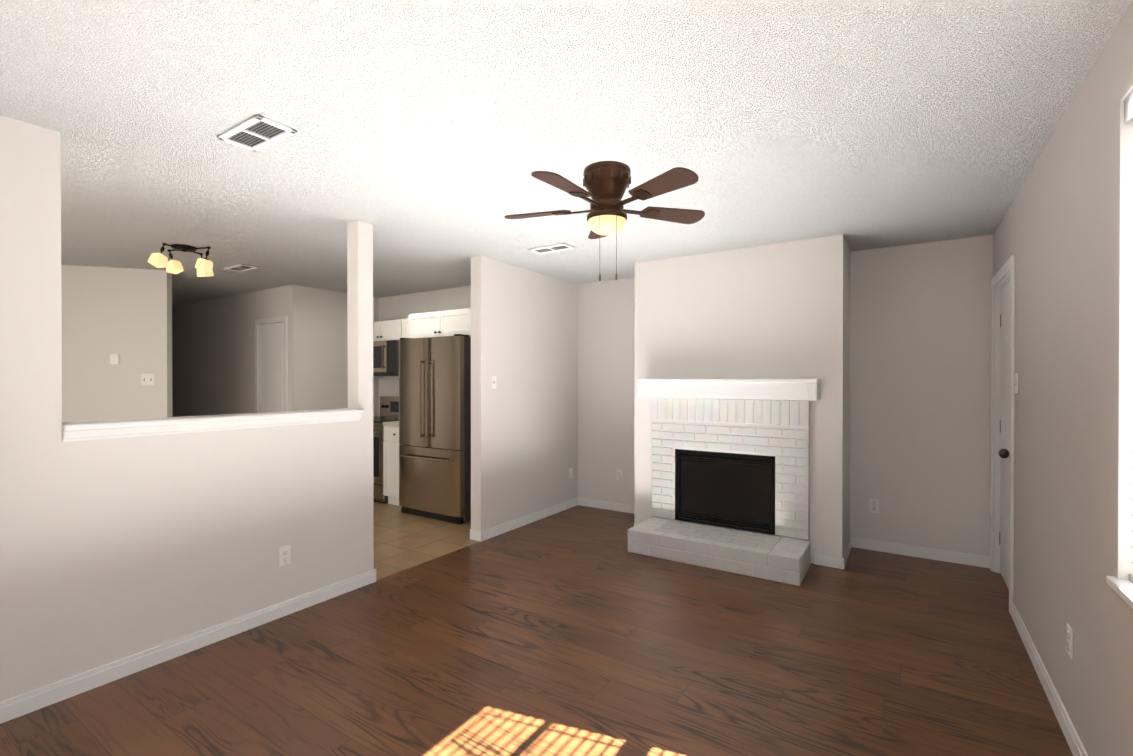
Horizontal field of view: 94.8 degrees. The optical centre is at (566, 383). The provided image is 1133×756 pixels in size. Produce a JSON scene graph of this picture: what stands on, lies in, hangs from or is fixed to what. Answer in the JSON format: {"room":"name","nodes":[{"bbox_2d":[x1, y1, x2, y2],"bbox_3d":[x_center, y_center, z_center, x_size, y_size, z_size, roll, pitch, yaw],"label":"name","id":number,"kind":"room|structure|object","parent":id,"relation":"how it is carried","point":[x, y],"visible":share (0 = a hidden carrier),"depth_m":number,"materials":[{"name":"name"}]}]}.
{"room":"living room","nodes":[
{"label":"living room","id":0,"kind":"room"},
{"bbox_2d":[61,265,171,422],"bbox_3d":[-4.736,0.135,5.062,1.500,2.525,0.120,0,0,-17],"label":"wall","id":1,"kind":"structure","parent":0,"point":[124,313],"depth_m":5.09,"materials":[{"name":"white paint"}]},
{"bbox_2d":[110,354,119,364],"bbox_3d":[-4.409,-0.231,5.085,0.085,0.114,0.022,0,0,-17],"label":"thermostat","id":2,"kind":"object","parent":1,"relation":"attached to","point":[114,359],"visible":1,"depth_m":5.08,"materials":[{"name":"white plastic"}]},
{"bbox_2d":[141,374,154,385],"bbox_3d":[-4.153,-0.035,5.165,0.115,0.119,0.018,0,0,-17],"label":"light switch","id":3,"kind":"object","parent":1,"relation":"attached to","point":[147,379],"visible":1,"depth_m":5.17,"materials":[{"name":"white plastic"}]},
{"bbox_2d":[172,285,302,416],"bbox_3d":[-4.518,0.126,6.956,3.340,2.525,0.120,0,0,33],"label":"wall","id":4,"kind":"structure","parent":0,"point":[213,356],"depth_m":6.84,"materials":[{"name":"white paint"}]},
{"bbox_2d":[255,316,287,412],"bbox_3d":[-3.537,0.307,6.236,0.724,2.170,0.016,0,0,33],"label":"door frame","id":5,"kind":"structure","parent":4,"relation":"attached to","point":[284,319],"depth_m":6.09,"materials":[{"name":"white wood"}]},
{"bbox_2d":[260,323,283,412],"bbox_3d":[-3.512,0.335,6.275,0.598,2.097,0.053,0,0,33],"label":"pantry door","id":6,"kind":"structure","parent":4,"relation":"in","point":[271,367],"depth_m":6.26,"materials":[{"name":"white wood"}]},
{"bbox_2d":[0,115,577,701],"bbox_3d":[-1.426,0.142,3.697,0.120,2.525,5.600,0,0,33],"label":"wall","id":7,"kind":"structure","parent":0,"point":[167,538],"depth_m":2.68,"materials":[{"name":"white paint"}]},
{"bbox_2d":[0,570,374,723],"bbox_3d":[-2.130,1.368,2.502,0.013,0.085,2.820,0,0,33],"label":"baseboard","id":8,"kind":"structure","parent":7,"relation":"attached to","point":[31,701],"depth_m":2.63,"materials":[{"name":"white wood"}]},
{"bbox_2d":[62,408,363,441],"bbox_3d":[-1.885,0.220,2.995,0.190,0.078,1.522,0,0,33],"label":"trim","id":9,"kind":"structure","parent":7,"relation":"on","point":[89,430],"depth_m":2.75,"materials":[{"name":"white wood"}]},
{"bbox_2d":[279,545,289,566],"bbox_3d":[-1.705,1.045,3.155,0.009,0.119,0.070,0,0,33],"label":"outlet","id":10,"kind":"object","parent":7,"relation":"attached to","point":[284,555],"visible":1,"depth_m":3.15,"materials":[{"name":"white plastic"}]},
{"bbox_2d":[470,530,481,541],"bbox_3d":[-0.807,1.357,4.640,0.133,0.085,0.013,0,0,33],"label":"baseboard","id":11,"kind":"structure","parent":7,"relation":"attached to","point":[475,535],"depth_m":4.63,"materials":[{"name":"white wood"}]},
{"bbox_2d":[491,376,495,388],"bbox_3d":[-0.657,-0.008,4.747,0.018,0.119,0.070,0,0,33],"label":"light switch","id":12,"kind":"object","parent":7,"relation":"attached to","point":[493,382],"visible":1,"depth_m":4.74,"materials":[{"name":"white plastic"}]},
{"bbox_2d":[481,497,577,540],"bbox_3d":[-0.310,1.354,5.291,0.013,0.085,1.620,0,0,33],"label":"baseboard","id":13,"kind":"structure","parent":7,"relation":"attached to","point":[515,524],"depth_m":5.16,"materials":[{"name":"white wood"}]},
{"bbox_2d":[569,468,572,478],"bbox_3d":[0.055,1.011,5.852,0.009,0.119,0.070,0,0,33],"label":"electrical outlet","id":14,"kind":"object","parent":7,"relation":"attached to","point":[570,473],"visible":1,"depth_m":5.83,"materials":[{"name":"white plastic"}]},
{"bbox_2d":[302,286,378,415],"bbox_3d":[-2.817,0.128,6.616,0.120,2.525,1.170,0,0,33],"label":"wall","id":15,"kind":"structure","parent":0,"point":[325,348],"depth_m":6.34,"materials":[{"name":"white paint"}]},
{"bbox_2d":[373,502,479,580],"bbox_3d":[-3.986,1.449,5.344,6.200,0.102,5.850,0,0,33],"label":"floor","id":16,"kind":"structure","parent":0,"point":[403,541],"depth_m":4.70,"materials":[{"name":"beige tile"}]},
{"bbox_2d":[373,396,398,503],"bbox_3d":[-2.272,0.783,6.411,0.760,1.216,0.655,0,0,33],"label":"range","id":17,"kind":"object","parent":16,"relation":"on","point":[389,408],"visible":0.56,"depth_m":6.04,"materials":[{"name":"grey metal"}]},
{"bbox_2d":[383,421,400,505],"bbox_3d":[-1.766,0.868,6.090,0.432,1.050,0.639,0,0,33],"label":"base cabinet","id":18,"kind":"object","parent":16,"relation":"on","point":[391,444],"depth_m":5.90,"materials":[{"name":"white wood"}]},
{"bbox_2d":[399,334,470,523],"bbox_3d":[-1.247,0.454,5.648,0.910,1.882,0.809,0,0,33],"label":"fridge","id":19,"kind":"object","parent":16,"relation":"on","point":[435,427],"visible":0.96,"depth_m":5.28,"materials":[{"name":"grey metal"}]},
{"bbox_2d":[0,505,1072,755],"bbox_3d":[0.244,1.462,2.584,3.900,0.104,5.850,0,0,33],"label":"floor","id":20,"kind":"structure","parent":0,"point":[578,631],"depth_m":2.55,"materials":[{"name":"brown wood"}]},
{"bbox_2d":[347,220,373,574],"bbox_3d":[-1.448,0.142,3.663,0.120,2.525,0.120,0,0,33],"label":"post","id":21,"kind":"object","parent":20,"relation":"on","point":[360,301],"visible":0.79,"depth_m":3.62,"materials":[{"name":"white paint"}]},
{"bbox_2d":[628,379,820,585],"bbox_3d":[1.203,0.683,4.192,1.459,1.438,0.538,0,0,33],"label":"fireplace","id":22,"kind":"object","parent":20,"relation":"on","point":[733,454],"visible":1,"depth_m":4.25,"materials":[{"name":"white brick"}]},
{"bbox_2d":[0,0,1131,305],"bbox_3d":[-2.353,-1.186,4.265,10.100,0.124,5.850,0,0,33],"label":"ceiling","id":23,"kind":"structure","parent":0,"point":[428,138],"depth_m":2.21,"materials":[{"name":"white paint"}]},
{"bbox_2d":[148,243,213,276],"bbox_3d":[-3.115,-1.015,4.253,0.404,0.215,0.510,0,0,33],"label":"track light","id":24,"kind":"object","parent":23,"relation":"attached to","point":[203,266],"visible":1,"depth_m":4.24,"materials":[{"name":"white glass"}]},
{"bbox_2d":[224,264,258,271],"bbox_3d":[-3.164,-1.120,5.071,0.360,0.012,0.160,0,0,33],"label":"ceiling vent","id":25,"kind":"object","parent":23,"relation":"in","point":[241,267],"visible":1,"depth_m":5.06,"materials":[{"name":"white metal"}]},
{"bbox_2d":[217,114,296,151],"bbox_3d":[-1.380,-1.107,2.321,0.360,0.012,0.170,0,0,33],"label":"ceiling vent","id":26,"kind":"object","parent":23,"relation":"in","point":[257,132],"visible":1,"depth_m":2.31,"materials":[{"name":"white metal"}]},
{"bbox_2d":[529,243,574,253],"bbox_3d":[-0.123,-1.117,4.333,0.360,0.012,0.160,0,0,33],"label":"ceiling vent","id":27,"kind":"object","parent":23,"relation":"in","point":[552,248],"visible":1,"depth_m":4.31,"materials":[{"name":"white metal"}]},
{"bbox_2d":[504,161,704,280],"bbox_3d":[0.184,-0.815,2.694,1.102,0.600,1.068,0,0,33],"label":"ceiling fan","id":28,"kind":"object","parent":23,"relation":"hanging from","point":[606,184],"visible":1,"depth_m":2.64,"materials":[{"name":"brown wood"}]},
{"bbox_2d":[379,234,850,563],"bbox_3d":[-0.100,0.132,5.739,5.630,2.526,0.630,0,0,33],"label":"wall","id":29,"kind":"structure","parent":0,"point":[776,311],"depth_m":4.30,"materials":[{"name":"white paint"}]},
{"bbox_2d":[373,321,384,340],"bbox_3d":[-2.321,-0.641,6.624,0.436,0.253,0.339,0,0,33],"label":"upper cabinet","id":30,"kind":"object","parent":29,"relation":"attached to","point":[378,326],"depth_m":6.41,"materials":[{"name":"white wood"}]},
{"bbox_2d":[385,319,400,340],"bbox_3d":[-2.051,-0.640,6.448,0.437,0.253,0.339,0,0,33],"label":"upper cabinet","id":31,"kind":"object","parent":29,"relation":"attached to","point":[392,327],"depth_m":6.27,"materials":[{"name":"white wood"}]},
{"bbox_2d":[373,340,398,375],"bbox_3d":[-2.219,-0.299,6.487,0.750,0.419,0.460,0,0,33],"label":"microwave","id":32,"kind":"object","parent":31,"relation":"attached to","point":[385,358],"visible":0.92,"depth_m":6.20,"materials":[{"name":"grey metal"}]},
{"bbox_2d":[401,319,404,337],"bbox_3d":[-1.698,-0.411,6.218,0.400,0.709,0.339,0,0,33],"label":"upper cabinet","id":33,"kind":"object","parent":29,"relation":"attached to","point":[402,320],"depth_m":6.17,"materials":[{"name":"white wood"}]},
{"bbox_2d":[405,308,470,337],"bbox_3d":[-1.189,-0.623,5.742,0.964,0.279,0.579,0,0,33],"label":"upper cabinet","id":34,"kind":"object","parent":29,"relation":"attached to","point":[438,324],"depth_m":5.49,"materials":[{"name":"white wood"}]},
{"bbox_2d":[814,553,843,568],"bbox_3d":[2.008,1.361,3.986,0.203,0.085,0.013,0,0,33],"label":"baseboard","id":35,"kind":"structure","parent":29,"relation":"attached to","point":[828,560],"depth_m":3.98,"materials":[{"name":"white wood"}]},
{"bbox_2d":[843,537,850,567],"bbox_3d":[2.263,1.360,4.203,0.013,0.085,0.630,0,0,33],"label":"baseboard","id":36,"kind":"structure","parent":29,"relation":"attached to","point":[847,552],"depth_m":4.16,"materials":[{"name":"white wood"}]},
{"bbox_2d":[578,235,992,556],"bbox_3d":[1.730,0.136,4.993,3.990,2.525,0.120,0,0,33],"label":"wall","id":37,"kind":"structure","parent":0,"point":[920,342],"depth_m":4.26,"materials":[{"name":"white paint"}]},
{"bbox_2d":[578,497,633,513],"bbox_3d":[0.551,1.352,5.689,1.020,0.085,0.013,0,0,33],"label":"baseboard","id":38,"kind":"structure","parent":37,"relation":"attached to","point":[620,507],"depth_m":5.75,"materials":[{"name":"white wood"}]},
{"bbox_2d":[617,469,621,480],"bbox_3d":[0.577,1.002,5.672,0.070,0.119,0.009,0,0,33],"label":"electrical outlet","id":39,"kind":"object","parent":37,"relation":"attached to","point":[619,475],"visible":1,"depth_m":5.67,"materials":[{"name":"white plastic"}]},
{"bbox_2d":[869,498,878,512],"bbox_3d":[2.578,1.029,4.366,0.070,0.119,0.009,0,0,33],"label":"electrical outlet","id":40,"kind":"object","parent":37,"relation":"attached to","point":[873,505],"visible":1,"depth_m":4.37,"materials":[{"name":"white plastic"}]},
{"bbox_2d":[851,537,989,567],"bbox_3d":[2.824,1.360,4.205,0.950,0.085,0.013,0,0,33],"label":"baseboard","id":41,"kind":"structure","parent":37,"relation":"attached to","point":[934,554],"depth_m":4.18,"materials":[{"name":"white wood"}]},
{"bbox_2d":[993,0,1132,755],"bbox_3d":[1.780,0.152,1.575,0.170,2.525,5.850,0,0,33],"label":"wall","id":42,"kind":"structure","parent":0,"point":[1063,233],"depth_m":1.95,"materials":[{"name":"grey paint"}]},
{"bbox_2d":[990,255,1014,614],"bbox_3d":[3.022,0.315,3.494,0.186,2.181,0.934,0,0,33],"label":"door frame","id":43,"kind":"structure","parent":42,"relation":"attached to","point":[999,281],"depth_m":3.85,"materials":[{"name":"white wood"}]},
{"bbox_2d":[999,281,1009,588],"bbox_3d":[2.969,0.352,3.530,0.135,2.091,0.779,0,0,33],"label":"entry door","id":44,"kind":"structure","parent":42,"relation":"in","point":[1004,430],"depth_m":3.66,"materials":[{"name":"white wood"}]},
{"bbox_2d":[1013,373,1017,392],"bbox_3d":[2.644,0.000,3.071,0.018,0.119,0.070,0,0,33],"label":"light switch","id":45,"kind":"object","parent":42,"relation":"attached to","point":[1016,382],"visible":0.98,"depth_m":3.06,"materials":[{"name":"white plastic"}]},
{"bbox_2d":[1011,602,1087,755],"bbox_3d":[1.439,1.374,1.225,0.013,0.085,4.580,0,0,33],"label":"baseboard","id":46,"kind":"structure","parent":42,"relation":"attached to","point":[1075,744],"depth_m":2.30,"materials":[{"name":"white wood"}]},
{"bbox_2d":[1067,623,1072,659],"bbox_3d":[1.987,1.019,2.059,0.009,0.119,0.070,0,0,33],"label":"outlet","id":47,"kind":"object","parent":42,"relation":"attached to","point":[1070,641],"visible":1,"depth_m":2.05,"materials":[{"name":"white plastic"}]},
{"bbox_2d":[1106,576,1132,608],"bbox_3d":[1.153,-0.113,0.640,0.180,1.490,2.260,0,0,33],"label":"window sill","id":48,"kind":"structure","parent":42,"relation":"in","point":[1123,589],"depth_m":1.55,"materials":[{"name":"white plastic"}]},
{"bbox_2d":[1129,574,1132,582],"bbox_3d":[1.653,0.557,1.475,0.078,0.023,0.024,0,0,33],"label":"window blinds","id":49,"kind":"object","parent":48,"relation":"attached to","point":[1130,575],"depth_m":1.57,"materials":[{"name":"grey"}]},
{"bbox_2d":[1124,90,1132,123],"bbox_3d":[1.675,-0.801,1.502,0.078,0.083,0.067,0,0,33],"label":"window blinds","id":50,"kind":"object","parent":42,"relation":"attached to","point":[1128,109],"depth_m":1.55,"materials":[{"name":"grey plastic"}]},
{"bbox_2d":[1132,326,1132,379],"bbox_3d":[1.651,-0.086,1.469,0.078,0.152,0.005,0,0,33],"label":"window blinds","id":51,"kind":"object","parent":42,"relation":"attached to","point":[1132,326],"depth_m":1.49,"materials":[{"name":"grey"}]}
]}

